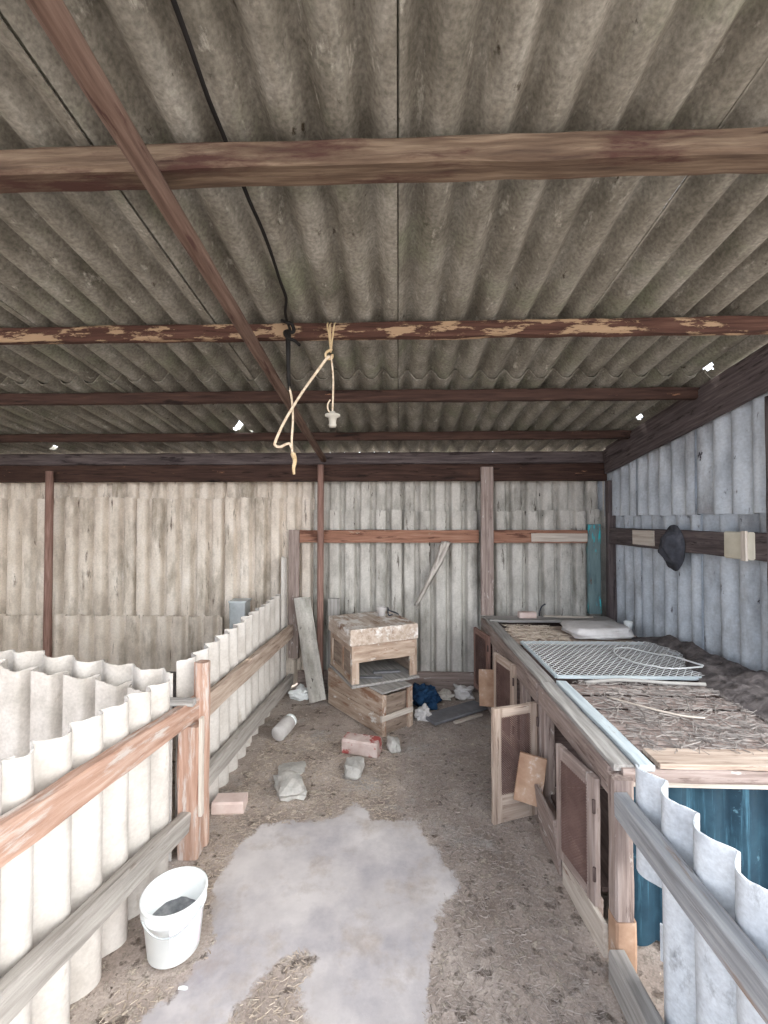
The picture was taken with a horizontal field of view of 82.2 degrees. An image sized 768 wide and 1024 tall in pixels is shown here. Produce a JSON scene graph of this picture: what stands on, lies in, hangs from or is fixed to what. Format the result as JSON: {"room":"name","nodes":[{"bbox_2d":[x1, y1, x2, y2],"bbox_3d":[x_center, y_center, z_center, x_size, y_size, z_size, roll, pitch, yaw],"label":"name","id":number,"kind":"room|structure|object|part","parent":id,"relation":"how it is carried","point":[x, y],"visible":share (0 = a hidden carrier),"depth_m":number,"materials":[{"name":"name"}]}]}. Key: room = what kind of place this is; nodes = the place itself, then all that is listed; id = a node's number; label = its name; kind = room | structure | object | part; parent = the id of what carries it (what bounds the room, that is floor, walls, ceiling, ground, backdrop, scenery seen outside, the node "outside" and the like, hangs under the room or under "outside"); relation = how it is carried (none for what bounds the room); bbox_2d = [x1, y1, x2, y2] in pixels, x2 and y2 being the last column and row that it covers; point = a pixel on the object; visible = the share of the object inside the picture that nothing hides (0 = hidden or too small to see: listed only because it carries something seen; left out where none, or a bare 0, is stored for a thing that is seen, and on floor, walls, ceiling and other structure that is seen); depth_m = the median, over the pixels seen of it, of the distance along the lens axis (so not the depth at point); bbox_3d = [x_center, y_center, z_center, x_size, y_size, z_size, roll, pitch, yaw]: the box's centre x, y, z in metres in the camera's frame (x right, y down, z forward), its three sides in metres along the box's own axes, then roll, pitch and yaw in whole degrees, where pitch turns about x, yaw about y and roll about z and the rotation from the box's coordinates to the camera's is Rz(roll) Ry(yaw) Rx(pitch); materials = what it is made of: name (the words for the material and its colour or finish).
{"room":"farm building","nodes":[
{"label":"farm building","id":0,"kind":"room"},
{"bbox_2d":[0,481,605,684],"bbox_3d":[-0.970,0.557,4.300,6.439,2.225,0.124,0,-1,2],"label":"wall","id":1,"kind":"structure","parent":0,"point":[161,549],"depth_m":4.27,"materials":[{"name":"wood"}]},
{"bbox_2d":[300,530,478,542],"bbox_3d":[0.044,0.230,4.157,1.688,0.126,0.049,0,-1,2],"label":"wall rail","id":2,"kind":"object","parent":1,"relation":"attached to","point":[330,536],"visible":0.94,"depth_m":4.14,"materials":[{"name":"wood"}]},
{"bbox_2d":[288,530,299,657],"bbox_3d":[-0.852,0.773,4.166,0.104,1.208,0.046,0,-1,2],"label":"board","id":3,"kind":"object","parent":2,"relation":"attached to","point":[294,535],"visible":0.82,"depth_m":4.15,"materials":[{"name":"brown wood"}]},
{"bbox_2d":[414,541,450,605],"bbox_3d":[0.456,0.574,4.092,0.349,0.600,0.035,0,-1,2],"label":"rag","id":4,"kind":"object","parent":2,"relation":"hanging from","point":[444,546],"visible":1,"depth_m":4.09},
{"bbox_2d":[494,530,587,542],"bbox_3d":[1.451,0.229,4.108,0.871,0.125,0.058,0,-1,2],"label":"wall rail","id":5,"kind":"object","parent":1,"relation":"attached to","point":[500,536],"visible":0.97,"depth_m":4.09,"materials":[{"name":"wood"}]},
{"bbox_2d":[586,524,601,613],"bbox_3d":[1.948,0.527,4.084,0.120,0.828,0.049,0,-1,2],"label":"board","id":6,"kind":"object","parent":5,"relation":"attached to","point":[594,606],"visible":0.99,"depth_m":4.06,"materials":[{"name":"wood"}]},
{"bbox_2d":[70,683,663,1023],"bbox_3d":[0.000,1.604,-0.029,60.000,0.020,60.000,0,-1,2],"label":"floor","id":7,"kind":"structure","parent":0,"point":[361,893],"depth_m":1.78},
{"bbox_2d":[43,471,53,656],"bbox_3d":[-3.169,0.645,4.154,0.064,2.060,0.064,0,-1,25],"label":"support pole","id":8,"kind":"object","parent":7,"relation":"on","point":[49,475],"visible":0.81,"depth_m":4.14,"materials":[{"name":"wood"}]},
{"bbox_2d":[0,658,141,758],"bbox_3d":[-2.485,1.168,2.063,2.801,0.964,0.084,0,-1,2],"label":"wall","id":9,"kind":"structure","parent":7,"relation":"on","point":[35,704],"depth_m":2.00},
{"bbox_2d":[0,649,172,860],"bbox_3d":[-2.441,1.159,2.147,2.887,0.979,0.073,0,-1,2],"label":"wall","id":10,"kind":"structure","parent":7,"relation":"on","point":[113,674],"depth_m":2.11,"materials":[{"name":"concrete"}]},
{"bbox_2d":[0,660,209,1023],"bbox_3d":[-0.974,1.123,1.261,0.175,1.029,1.916,0,-1,2],"label":"corrugated fence","id":11,"kind":"object","parent":7,"relation":"on","point":[85,827],"visible":0.97,"depth_m":1.48,"materials":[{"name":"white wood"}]},
{"bbox_3d":[-1.032,1.113,0.763,0.065,1.028,0.904,0,-1,2],"label":"sheet panel","id":12,"kind":"part","parent":11,"relation":"part of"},
{"bbox_3d":[-0.963,1.257,1.188,0.056,0.455,1.779,0,-1,2],"label":"rail","id":13,"kind":"part","parent":11,"relation":"part of","materials":[{"name":"grey wood"}]},
{"bbox_3d":[-0.960,0.850,1.261,0.055,0.308,1.904,0,-1,2],"label":"rail","id":14,"kind":"part","parent":11,"relation":"part of","materials":[{"name":"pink wood"}]},
{"bbox_3d":[-0.924,1.192,2.144,0.110,0.898,0.144,0,-1,2],"label":"post","id":15,"kind":"part","parent":11,"relation":"part of","materials":[{"name":"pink wood"}]},
{"bbox_2d":[0,614,222,671],"bbox_3d":[-2.792,1.331,4.202,2.550,0.704,0.081,0,-1,2],"label":"panel","id":16,"kind":"object","parent":7,"relation":"on","point":[154,641],"visible":0.56,"depth_m":4.18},
{"bbox_2d":[167,671,175,707],"bbox_3d":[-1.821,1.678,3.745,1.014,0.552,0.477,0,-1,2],"label":"post","id":17,"kind":"object","parent":7,"relation":"on","point":[174,673],"visible":0.02,"depth_m":3.62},
{"bbox_2d":[139,866,207,968],"bbox_3d":[-0.784,1.522,1.645,0.234,0.209,0.239,0,-1,2],"label":"bucket","id":18,"kind":"object","parent":7,"relation":"on","point":[171,906],"visible":1,"depth_m":1.61,"materials":[{"name":"white plastic"}]},
{"bbox_3d":[-0.756,1.465,1.559,0.201,0.050,0.056,0,-1,-18],"label":"handle","id":19,"kind":"part","parent":18,"relation":"part of","materials":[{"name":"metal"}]},
{"bbox_2d":[178,985,187,989],"bbox_3d":[-0.682,1.615,1.493,0.035,0.009,0.013,0,-1,2],"label":"paper scrap","id":20,"kind":"object","parent":7,"relation":"on","point":[183,987],"visible":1,"depth_m":1.49,"materials":[{"name":"white paper"}]},
{"bbox_2d":[211,792,247,814],"bbox_3d":[-0.853,1.615,2.440,0.174,0.069,0.102,0,-1,-2],"label":"brick","id":21,"kind":"object","parent":7,"relation":"on","point":[223,803],"visible":1,"depth_m":2.40,"materials":[{"name":"brick"}]},
{"bbox_2d":[175,556,292,816],"bbox_3d":[-0.944,1.044,3.179,0.143,1.293,1.992,0,-1,2],"label":"corrugated fence","id":22,"kind":"object","parent":7,"relation":"on","point":[248,678],"visible":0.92,"depth_m":2.87,"materials":[{"name":"beige wood"}]},
{"bbox_3d":[-0.987,1.203,2.657,0.066,0.925,0.952,0,-1,2],"label":"sheet panel","id":23,"kind":"part","parent":22,"relation":"part of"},
{"bbox_3d":[-0.899,1.467,3.164,0.049,0.249,1.891,0,-1,2],"label":"rail","id":24,"kind":"part","parent":22,"relation":"part of","materials":[{"name":"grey wood"}]},
{"bbox_3d":[-0.899,1.055,3.171,0.052,0.192,1.886,0,-1,2],"label":"rail","id":25,"kind":"part","parent":22,"relation":"part of","materials":[{"name":"beige wood"}]},
{"bbox_3d":[-0.969,1.210,3.577,0.066,0.944,0.952,0,-1,2],"label":"sheet panel","id":26,"kind":"part","parent":22,"relation":"part of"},
{"bbox_3d":[-0.939,1.061,4.093,0.050,1.293,0.162,0,-1,-6],"label":"sheet panel","id":27,"kind":"part","parent":22,"relation":"part of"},
{"bbox_2d":[228,598,251,628],"bbox_3d":[-1.308,1.236,3.996,0.162,0.877,0.164,0,-1,2],"label":"duct","id":28,"kind":"object","parent":7,"relation":"on","point":[238,607],"visible":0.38,"depth_m":3.93,"materials":[{"name":"metal"}]},
{"bbox_2d":[99,734,397,1023],"bbox_3d":[-0.413,1.640,2.235,0.972,0.019,2.117,0,-1,2],"label":"litter","id":29,"kind":"object","parent":7,"relation":"on","point":[302,735],"visible":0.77,"depth_m":2.47,"materials":[{"name":"soil"}]},
{"bbox_2d":[272,714,296,740],"bbox_3d":[-0.736,1.592,3.257,0.110,0.126,0.200,0,-1,17],"label":"plastic jar","id":30,"kind":"object","parent":7,"relation":"on","point":[287,723],"visible":1,"depth_m":3.19,"materials":[{"name":"white plastic"}]},
{"bbox_3d":[-0.710,1.582,3.338,0.100,0.101,0.031,0,-1,18],"label":"jar lid","id":31,"kind":"part","parent":30,"relation":"part of","materials":[{"name":"white plastic"}]},
{"bbox_2d":[273,770,306,801],"bbox_3d":[-0.555,1.608,2.589,0.166,0.101,0.239,0,-1,-26],"label":"rubble stone","id":32,"kind":"object","parent":7,"relation":"on","point":[289,785],"visible":1,"depth_m":2.53,"materials":[{"name":"stone"}]},
{"bbox_2d":[278,761,305,774],"bbox_3d":[-0.592,1.639,2.812,0.184,0.031,0.158,0,-1,2],"label":"rubble stone","id":33,"kind":"object","parent":7,"relation":"on","point":[298,767],"visible":0.77,"depth_m":2.81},
{"bbox_2d":[288,683,308,700],"bbox_3d":[-0.738,1.618,3.961,0.222,0.104,0.199,0,-1,2],"label":"plastic bag","id":34,"kind":"object","parent":7,"relation":"on","point":[300,693],"visible":0.8,"depth_m":3.91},
{"bbox_2d":[294,597,325,702],"bbox_3d":[-0.669,1.224,3.948,0.348,0.904,0.104,-1,-1,43],"label":"board","id":35,"kind":"object","parent":7,"relation":"on","point":[314,682],"visible":1,"depth_m":3.92,"materials":[{"name":"wood"}]},
{"bbox_2d":[317,464,323,674],"bbox_3d":[-0.590,0.617,4.085,0.060,2.115,0.060,0,-1,2],"label":"support pole","id":36,"kind":"object","parent":7,"relation":"on","point":[320,477],"visible":0.84,"depth_m":4.07,"materials":[{"name":"wood"}]},
{"bbox_2d":[25,0,326,461],"bbox_3d":[-0.620,-0.792,2.175,0.068,0.590,3.888,0,-1,2],"label":"ceiling beam","id":37,"kind":"structure","parent":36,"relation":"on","point":[54,16],"depth_m":1.14,"materials":[{"name":"wood"}]},
{"bbox_2d":[0,463,606,482],"bbox_3d":[-1.052,-0.369,4.193,6.233,0.166,0.065,0,-1,2],"label":"header board","id":38,"kind":"object","parent":36,"relation":"attached to","point":[566,471],"visible":0.98,"depth_m":4.16,"materials":[{"name":"wood"}]},
{"bbox_2d":[0,451,603,465],"bbox_3d":[-1.052,-0.508,4.238,6.234,0.120,0.090,0,-1,2],"label":"wall plate","id":39,"kind":"object","parent":38,"relation":"on","point":[516,457],"visible":0.8,"depth_m":4.18,"materials":[{"name":"brown wood"}]},
{"bbox_2d":[480,467,493,614],"bbox_3d":[0.952,0.267,4.066,0.119,1.368,0.040,0,-1,2],"label":"board","id":40,"kind":"object","parent":38,"relation":"attached to","point":[486,473],"visible":1,"depth_m":4.05,"materials":[{"name":"brown wood"}]},
{"bbox_2d":[328,598,339,689],"bbox_3d":[-0.473,1.246,4.147,0.114,0.863,0.028,0,-1,2],"label":"board offcut","id":41,"kind":"object","parent":7,"relation":"on","point":[333,603],"visible":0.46,"depth_m":4.14,"materials":[{"name":"grey wood"}]},
{"bbox_2d":[344,756,364,779],"bbox_3d":[-0.190,1.615,2.778,0.133,0.098,0.171,0,-1,2],"label":"rubble stone","id":42,"kind":"object","parent":7,"relation":"on","point":[353,766],"visible":1,"depth_m":2.73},
{"bbox_2d":[342,732,381,758],"bbox_3d":[-0.153,1.610,3.037,0.256,0.103,0.122,0,-1,16],"label":"brick","id":43,"kind":"object","parent":7,"relation":"on","point":[370,746],"visible":1,"depth_m":3.00,"materials":[{"name":"brick"}]},
{"bbox_2d":[328,668,412,736],"bbox_3d":[-0.130,1.504,3.629,0.313,0.328,0.765,1,-1,-38],"label":"wooden crate","id":44,"kind":"object","parent":7,"relation":"on","point":[386,708],"visible":0.84,"depth_m":3.40,"materials":[{"name":"brown wood"}]},
{"bbox_3d":[-0.242,1.507,3.542,0.026,0.310,0.764,1,-1,-38],"label":"panel","id":45,"kind":"part","parent":44,"relation":"part of","materials":[{"name":"brown wood"}]},
{"bbox_2d":[328,610,418,688],"bbox_3d":[-0.101,1.117,3.679,0.591,0.438,0.578,0,-1,-24],"label":"wooden crate","id":46,"kind":"object","parent":44,"relation":"on","point":[368,648],"visible":1,"depth_m":3.51,"materials":[{"name":"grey wood"}]},
{"bbox_3d":[-0.340,1.177,3.589,0.017,0.264,0.492,0,-1,-24],"label":"panel","id":47,"kind":"part","parent":46,"relation":"part of","materials":[{"name":"brown wood"}]},
{"bbox_3d":[-0.346,1.170,3.577,0.019,0.292,0.540,0,-1,-24],"label":"frame","id":48,"kind":"part","parent":46,"relation":"part of","materials":[{"name":"brown wood"}]},
{"bbox_3d":[-0.216,1.230,3.356,0.052,0.160,0.025,0,-1,-22],"label":"post","id":49,"kind":"part","parent":46,"relation":"part of","materials":[{"name":"brown wood"}]},
{"bbox_3d":[-0.105,0.964,3.688,0.590,0.131,0.563,0,-1,-24],"label":"lid","id":50,"kind":"part","parent":46,"relation":"part of","materials":[{"name":"paint"}]},
{"bbox_2d":[377,606,385,615],"bbox_3d":[-0.021,0.863,3.832,0.086,0.072,0.086,0,-1,2],"label":"plastic cup","id":51,"kind":"object","parent":46,"relation":"on","point":[381,610],"visible":1,"depth_m":3.81,"materials":[{"name":"white plastic"}]},
{"bbox_2d":[387,607,398,615],"bbox_3d":[0.060,0.868,3.858,0.109,0.066,0.108,1,-1,-27],"label":"scrap","id":52,"kind":"object","parent":46,"relation":"on","point":[388,610],"visible":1,"depth_m":3.83,"materials":[{"name":"metal"}]},
{"bbox_3d":[0.135,1.180,3.802,0.016,0.262,0.492,0,-1,-24],"label":"panel","id":53,"kind":"part","parent":46,"relation":"part of","materials":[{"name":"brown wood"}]},
{"bbox_3d":[0.226,1.235,3.554,0.052,0.161,0.026,0,-1,-26],"label":"post","id":54,"kind":"part","parent":46,"relation":"part of","materials":[{"name":"brown wood"}]},
{"bbox_3d":[0.148,1.174,3.799,0.019,0.290,0.540,0,-1,-24],"label":"frame","id":55,"kind":"part","parent":46,"relation":"part of","materials":[{"name":"brown wood"}]},
{"bbox_3d":[-0.021,1.510,3.715,0.026,0.309,0.763,1,-1,-38],"label":"panel","id":56,"kind":"part","parent":44,"relation":"part of","materials":[{"name":"brown wood"}]},
{"bbox_3d":[0.079,1.520,3.361,0.263,0.270,0.042,1,-1,-38],"label":"panel","id":57,"kind":"part","parent":44,"relation":"part of","materials":[{"name":"brown wood"}]},
{"bbox_2d":[298,670,477,691],"bbox_3d":[0.098,1.591,4.150,1.833,0.177,0.048,0,-1,2],"label":"board","id":58,"kind":"object","parent":7,"relation":"on","point":[439,680],"visible":0.27,"depth_m":4.12,"materials":[{"name":"brown wood"}]},
{"bbox_2d":[386,735,400,752],"bbox_3d":[0.064,1.618,3.066,0.090,0.103,0.132,0,-1,-10],"label":"rubble stone","id":59,"kind":"object","parent":7,"relation":"on","point":[393,743],"visible":1,"depth_m":3.02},
{"bbox_2d":[414,703,431,721],"bbox_3d":[0.314,1.608,3.542,0.143,0.108,0.122,0,-1,2],"label":"paper scrap","id":60,"kind":"object","parent":7,"relation":"on","point":[421,712],"visible":0.91,"depth_m":3.52,"materials":[{"name":"white paper"}]},
{"bbox_2d":[412,682,441,709],"bbox_3d":[0.365,1.578,3.796,0.271,0.178,0.246,0,-1,-10],"label":"rag","id":61,"kind":"object","parent":7,"relation":"on","point":[423,693],"visible":0.9,"depth_m":3.71,"materials":[{"name":"fabric"}]},
{"bbox_2d":[437,688,454,700],"bbox_3d":[0.527,1.634,3.939,0.217,0.071,0.125,0,-1,2],"label":"paper scrap","id":62,"kind":"object","parent":7,"relation":"on","point":[445,694],"visible":0.7,"depth_m":3.91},
{"bbox_2d":[426,700,487,724],"bbox_3d":[0.585,1.637,3.603,0.553,0.024,0.173,1,-1,-31],"label":"board","id":63,"kind":"object","parent":7,"relation":"on","point":[454,712],"visible":0.92,"depth_m":3.58,"materials":[{"name":"wood"}]},
{"bbox_2d":[453,684,474,699],"bbox_3d":[0.724,1.618,3.975,0.194,0.104,0.175,0,-1,2],"label":"plastic bag","id":64,"kind":"object","parent":7,"relation":"on","point":[462,692],"visible":0.98,"depth_m":3.94,"materials":[{"name":"white plastic"}]},
{"bbox_2d":[453,713,482,723],"bbox_3d":[0.673,1.650,3.516,0.286,0.020,0.033,1,-1,-31],"label":"stick","id":65,"kind":"object","parent":7,"relation":"on","point":[471,717],"visible":1,"depth_m":3.50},
{"bbox_2d":[401,718,609,1023],"bbox_3d":[0.422,1.640,2.208,0.667,0.026,2.720,0,-1,2],"label":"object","id":66,"kind":"object","parent":7,"relation":"on","point":[426,727],"visible":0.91,"depth_m":1.89,"materials":[{"name":"soil"}]},
{"bbox_2d":[534,784,562,876],"bbox_3d":[0.783,1.508,2.104,0.045,0.252,0.272,0,-1,2],"label":"board offcut","id":67,"kind":"object","parent":7,"relation":"on","point":[547,821],"visible":0.95,"depth_m":2.07,"materials":[{"name":"brown wood"}]},
{"bbox_2d":[513,751,546,806],"bbox_3d":[0.756,1.380,2.273,0.170,0.250,0.059,0,-1,14],"label":"board offcut","id":68,"kind":"object","parent":67,"relation":"on","point":[531,770],"visible":0.88,"depth_m":2.27,"materials":[{"name":"wood"}]},
{"bbox_2d":[474,616,721,824],"bbox_3d":[1.293,1.288,3.150,1.397,0.743,1.746,0,-1,2],"label":"hutch","id":69,"kind":"object","parent":7,"relation":"on","point":[519,666],"visible":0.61,"depth_m":2.83,"materials":[{"name":"brown wood"}]},
{"bbox_3d":[0.838,1.286,3.768,0.028,0.528,0.319,0,-1,-10],"label":"door","id":70,"kind":"part","parent":69,"relation":"part of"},
{"bbox_2d":[479,669,493,706],"bbox_3d":[0.818,1.367,3.422,0.194,0.278,0.110,-1,-1,31],"label":"board offcut","id":71,"kind":"object","parent":69,"relation":"on","point":[486,676],"visible":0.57,"depth_m":3.42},
{"bbox_3d":[0.912,1.320,3.570,0.059,0.692,0.064,0,-1,2],"label":"post","id":72,"kind":"part","parent":69,"relation":"part of","materials":[{"name":"brown wood"}]},
{"bbox_3d":[0.812,1.252,2.958,0.028,0.528,0.300,0,-1,-11],"label":"door","id":73,"kind":"part","parent":69,"relation":"part of","materials":[{"name":"beige wood"}]},
{"bbox_3d":[0.879,1.014,3.225,0.034,0.115,1.624,0,-1,2],"label":"rail","id":74,"kind":"part","parent":69,"relation":"part of","materials":[{"name":"brown wood"}]},
{"bbox_3d":[0.878,1.583,3.215,0.034,0.145,1.623,0,-1,2],"label":"board","id":75,"kind":"part","parent":69,"relation":"part of","materials":[{"name":"brown wood"}]},
{"bbox_3d":[0.702,1.343,2.367,0.277,0.604,0.027,0,-1,-18],"label":"door","id":76,"kind":"part","parent":69,"relation":"part of","materials":[{"name":"beige wood"}]},
{"bbox_3d":[0.887,1.305,2.760,0.058,0.694,0.063,0,-1,2],"label":"post","id":77,"kind":"part","parent":69,"relation":"part of","materials":[{"name":"brown wood"}]},
{"bbox_2d":[517,611,536,617],"bbox_3d":[1.270,0.913,3.912,0.152,0.052,0.072,0,-1,2],"label":"brick","id":78,"kind":"object","parent":69,"relation":"on","point":[521,614],"visible":1,"depth_m":3.88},
{"bbox_2d":[502,624,570,640],"bbox_3d":[1.165,0.925,3.420,0.437,0.017,0.519,0,-1,2],"label":"bedding","id":79,"kind":"object","parent":69,"relation":"on","point":[518,631],"visible":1,"depth_m":3.39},
{"bbox_3d":[0.876,1.299,2.420,0.058,0.692,0.062,0,-1,2],"label":"post","id":80,"kind":"part","parent":69,"relation":"part of","materials":[{"name":"brown wood"}]},
{"bbox_2d":[543,615,592,617],"bbox_3d":[1.636,0.930,3.909,0.424,0.017,0.023,0,-1,6],"label":"stick","id":81,"kind":"object","parent":69,"relation":"on","point":[543,615],"visible":1,"depth_m":3.90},
{"bbox_2d":[560,620,633,639],"bbox_3d":[1.608,0.890,3.341,0.504,0.092,0.358,0,-1,2],"label":"sack","id":82,"kind":"object","parent":69,"relation":"on","point":[582,629],"visible":1,"depth_m":3.21,"materials":[{"name":"white fabric"}]},
{"bbox_3d":[1.462,0.925,2.784,0.999,0.019,0.714,0,-1,2],"label":"lid","id":83,"kind":"part","parent":69,"relation":"part of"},
{"bbox_2d":[623,621,632,629],"bbox_3d":[1.911,0.895,3.445,0.064,0.075,0.064,0,-1,2],"label":"cup","id":84,"kind":"object","parent":69,"relation":"on","point":[627,623],"visible":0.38,"depth_m":3.42,"materials":[{"name":"white plastic"}]},
{"bbox_3d":[1.963,1.238,3.177,0.024,0.544,1.603,0,-1,2],"label":"panel","id":85,"kind":"part","parent":69,"relation":"part of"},
{"bbox_2d":[613,647,703,668],"bbox_3d":[1.613,0.888,2.674,0.271,0.030,0.498,0,-1,-23],"label":"wire loop","id":86,"kind":"object","parent":69,"relation":"on","point":[614,649],"visible":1,"depth_m":2.63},
{"bbox_2d":[605,480,616,621],"bbox_3d":[2.073,0.693,4.007,0.085,1.962,0.069,0,-1,2],"label":"post","id":87,"kind":"object","parent":7,"relation":"on","point":[611,589],"visible":0.56,"depth_m":3.98,"materials":[{"name":"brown wood"}]},
{"bbox_2d":[608,908,636,972],"bbox_3d":[0.842,1.526,1.553,0.074,0.209,0.071,0,-1,2],"label":"block","id":88,"kind":"object","parent":7,"relation":"on","point":[621,935],"visible":0.6,"depth_m":1.52,"materials":[{"name":"wood"}]},
{"bbox_2d":[538,680,767,957],"bbox_3d":[1.349,1.271,1.937,1.206,0.741,0.862,0,-1,2],"label":"hutch","id":89,"kind":"object","parent":7,"relation":"on","point":[728,788],"visible":0.72,"depth_m":1.65,"materials":[{"name":"brown wood"}]},
{"bbox_3d":[0.873,1.298,2.341,0.059,0.694,0.063,0,-1,2],"label":"post","id":90,"kind":"part","parent":89,"relation":"part of","materials":[{"name":"brown wood"}]},
{"bbox_3d":[0.840,1.562,2.037,0.032,0.134,0.684,0,-1,2],"label":"board","id":91,"kind":"part","parent":89,"relation":"part of","materials":[{"name":"brown wood"}]},
{"bbox_3d":[0.839,0.981,1.991,0.034,0.104,0.794,0,-1,2],"label":"rail","id":92,"kind":"part","parent":89,"relation":"part of","materials":[{"name":"brown wood"}]},
{"bbox_3d":[0.778,1.238,1.776,0.027,0.474,0.272,0,-1,-9],"label":"door","id":93,"kind":"part","parent":89,"relation":"part of","materials":[{"name":"brown wood"}]},
{"bbox_3d":[0.839,1.180,1.558,0.068,0.486,0.064,0,-1,2],"label":"post","id":94,"kind":"part","parent":89,"relation":"part of","materials":[{"name":"brown wood"}]},
{"bbox_2d":[573,679,767,754],"bbox_3d":[1.332,0.901,2.005,0.728,0.019,0.784,0,-1,2],"label":"bedding","id":95,"kind":"object","parent":89,"relation":"on","point":[720,728],"visible":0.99,"depth_m":1.92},
{"bbox_2d":[584,678,705,685],"bbox_3d":[1.370,0.900,2.330,0.613,0.023,0.056,0,-1,4],"label":"stick","id":96,"kind":"object","parent":95,"relation":"on","point":[610,679],"visible":1,"depth_m":2.33,"materials":[{"name":"grey wood"}]},
{"bbox_2d":[606,696,704,718],"bbox_3d":[1.229,0.898,2.015,0.389,0.016,0.048,-1,-1,38],"label":"twig","id":97,"kind":"object","parent":95,"relation":"on","point":[638,705],"visible":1,"depth_m":1.98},
{"bbox_3d":[1.393,0.939,1.565,1.088,0.050,0.044,0,-1,2],"label":"rail","id":98,"kind":"part","parent":89,"relation":"part of","materials":[{"name":"brown wood"}]},
{"bbox_2d":[632,635,767,720],"bbox_3d":[1.824,0.871,2.478,0.312,0.092,1.600,0,-1,2],"label":"debris heap","id":99,"kind":"object","parent":89,"relation":"on","point":[748,688],"visible":0.94,"depth_m":2.35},
{"bbox_2d":[608,764,767,1023],"bbox_3d":[0.826,1.238,0.838,0.156,0.787,1.377,0,-1,2],"label":"corrugated fence","id":100,"kind":"object","parent":7,"relation":"on","point":[714,928],"visible":1,"depth_m":1.18,"materials":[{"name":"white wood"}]},
{"bbox_3d":[0.786,1.545,0.830,0.064,0.123,1.369,0,-1,1],"label":"rail","id":101,"kind":"part","parent":100,"relation":"part of","materials":[{"name":"grey wood"}]},
{"bbox_2d":[764,396,767,587],"bbox_3d":[2.007,0.521,2.233,0.074,2.244,0.075,0,-1,2],"label":"post","id":102,"kind":"object","parent":7,"relation":"on","point":[765,397],"visible":1,"depth_m":2.27,"materials":[{"name":"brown wood"}]},
{"bbox_2d":[0,0,767,453],"bbox_3d":[-1.150,-0.926,2.461,6.594,0.684,4.240,0,-1,2],"label":"ceiling","id":103,"kind":"structure","parent":0,"point":[272,70],"depth_m":1.61,"materials":[{"name":"concrete"}]},
{"bbox_2d":[0,430,631,442],"bbox_3d":[-1.068,-0.631,3.702,6.233,0.074,0.058,0,-1,2],"label":"purlin","id":104,"kind":"object","parent":103,"relation":"attached to","point":[606,434],"visible":0.98,"depth_m":3.67,"materials":[{"name":"wood"}]},
{"bbox_2d":[0,387,699,405],"bbox_3d":[-1.094,-0.751,2.896,6.234,0.080,0.059,0,-1,2],"label":"purlin","id":105,"kind":"object","parent":103,"relation":"attached to","point":[643,393],"visible":0.96,"depth_m":2.85,"materials":[{"name":"wood"}]},
{"bbox_2d":[0,126,767,193],"bbox_3d":[-1.084,-1.021,1.319,6.352,0.089,0.097,0,-1,2],"label":"purlin","id":106,"kind":"object","parent":103,"relation":"attached to","point":[675,152],"visible":0.93,"depth_m":1.25,"materials":[{"name":"wood"}]},
{"bbox_2d":[170,0,300,389],"bbox_3d":[-0.477,-0.908,1.073,0.103,0.628,2.084,0,-1,2],"label":"cable","id":107,"kind":"object","parent":106,"relation":"hanging from","point":[287,333],"visible":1,"depth_m":1.44,"materials":[{"name":"rubber"}]},
{"bbox_2d":[273,355,329,474],"bbox_3d":[-0.387,-0.458,2.072,0.269,0.562,0.033,0,-1,2],"label":"rope","id":108,"kind":"object","parent":107,"relation":"hanging from","point":[293,454],"visible":1,"depth_m":2.07,"materials":[{"name":"fabric"}]},
{"bbox_2d":[0,316,767,344],"bbox_3d":[-1.082,-0.879,2.177,6.304,0.084,0.059,0,-1,2],"label":"purlin","id":109,"kind":"object","parent":103,"relation":"attached to","point":[705,325],"visible":0.94,"depth_m":2.12,"materials":[{"name":"wood"}]},
{"bbox_2d":[324,322,339,427],"bbox_3d":[-0.243,-0.654,2.072,0.075,0.513,0.074,0,-1,2],"label":"holder","id":110,"kind":"object","parent":109,"relation":"hanging from","point":[332,416],"visible":1,"depth_m":2.07,"materials":[{"name":"plastic"}]},
{"bbox_3d":[-0.244,-0.599,2.070,0.020,0.278,0.009,0,-1,2],"label":"cord","id":111,"kind":"part","parent":110,"relation":"part of","materials":[{"name":"fabric"}]},
{"bbox_2d":[325,411,339,427],"bbox_3d":[-0.242,-0.436,2.067,0.072,0.076,0.072,0,-1,2],"label":"socket","id":112,"kind":"object","parent":110,"relation":"attached to","point":[332,416],"depth_m":2.05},
{"bbox_2d":[597,392,767,671],"bbox_3d":[2.088,0.401,3.223,0.100,2.504,2.093,0,-1,2],"label":"wall","id":113,"kind":"structure","parent":0,"point":[711,477],"depth_m":2.83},
{"bbox_2d":[603,346,767,473],"bbox_3d":[2.007,-0.607,3.100,0.041,0.483,1.931,0,-1,2],"label":"plank","id":114,"kind":"object","parent":113,"relation":"attached to","point":[747,381],"visible":0.95,"depth_m":2.76,"materials":[{"name":"wood"}]},
{"bbox_2d":[605,343,767,447],"bbox_3d":[2.003,-0.831,2.444,0.054,0.459,3.186,0,-1,2],"label":"batten","id":115,"kind":"object","parent":114,"relation":"on","point":[765,345],"visible":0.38,"depth_m":2.66,"materials":[{"name":"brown wood"}]},
{"bbox_2d":[609,528,766,561],"bbox_3d":[2.022,0.199,3.094,0.063,0.152,1.762,0,-1,2],"label":"wall rail","id":116,"kind":"object","parent":113,"relation":"attached to","point":[699,542],"visible":0.77,"depth_m":2.86,"materials":[{"name":"brown wood"}]},
{"bbox_2d":[658,525,684,570],"bbox_3d":[1.954,0.246,3.035,0.092,0.318,0.241,0,-1,2],"label":"felt hat","id":117,"kind":"object","parent":116,"relation":"hanging from","point":[672,543],"visible":1,"depth_m":2.98,"materials":[{"name":"fabric"}]},
{"bbox_2d":[724,531,754,560],"bbox_3d":[1.956,0.184,2.431,0.051,0.161,0.173,0,-1,2],"label":"junction box","id":118,"kind":"object","parent":116,"relation":"attached to","point":[737,545],"visible":1,"depth_m":2.40,"materials":[{"name":"plastic"}]}
]}

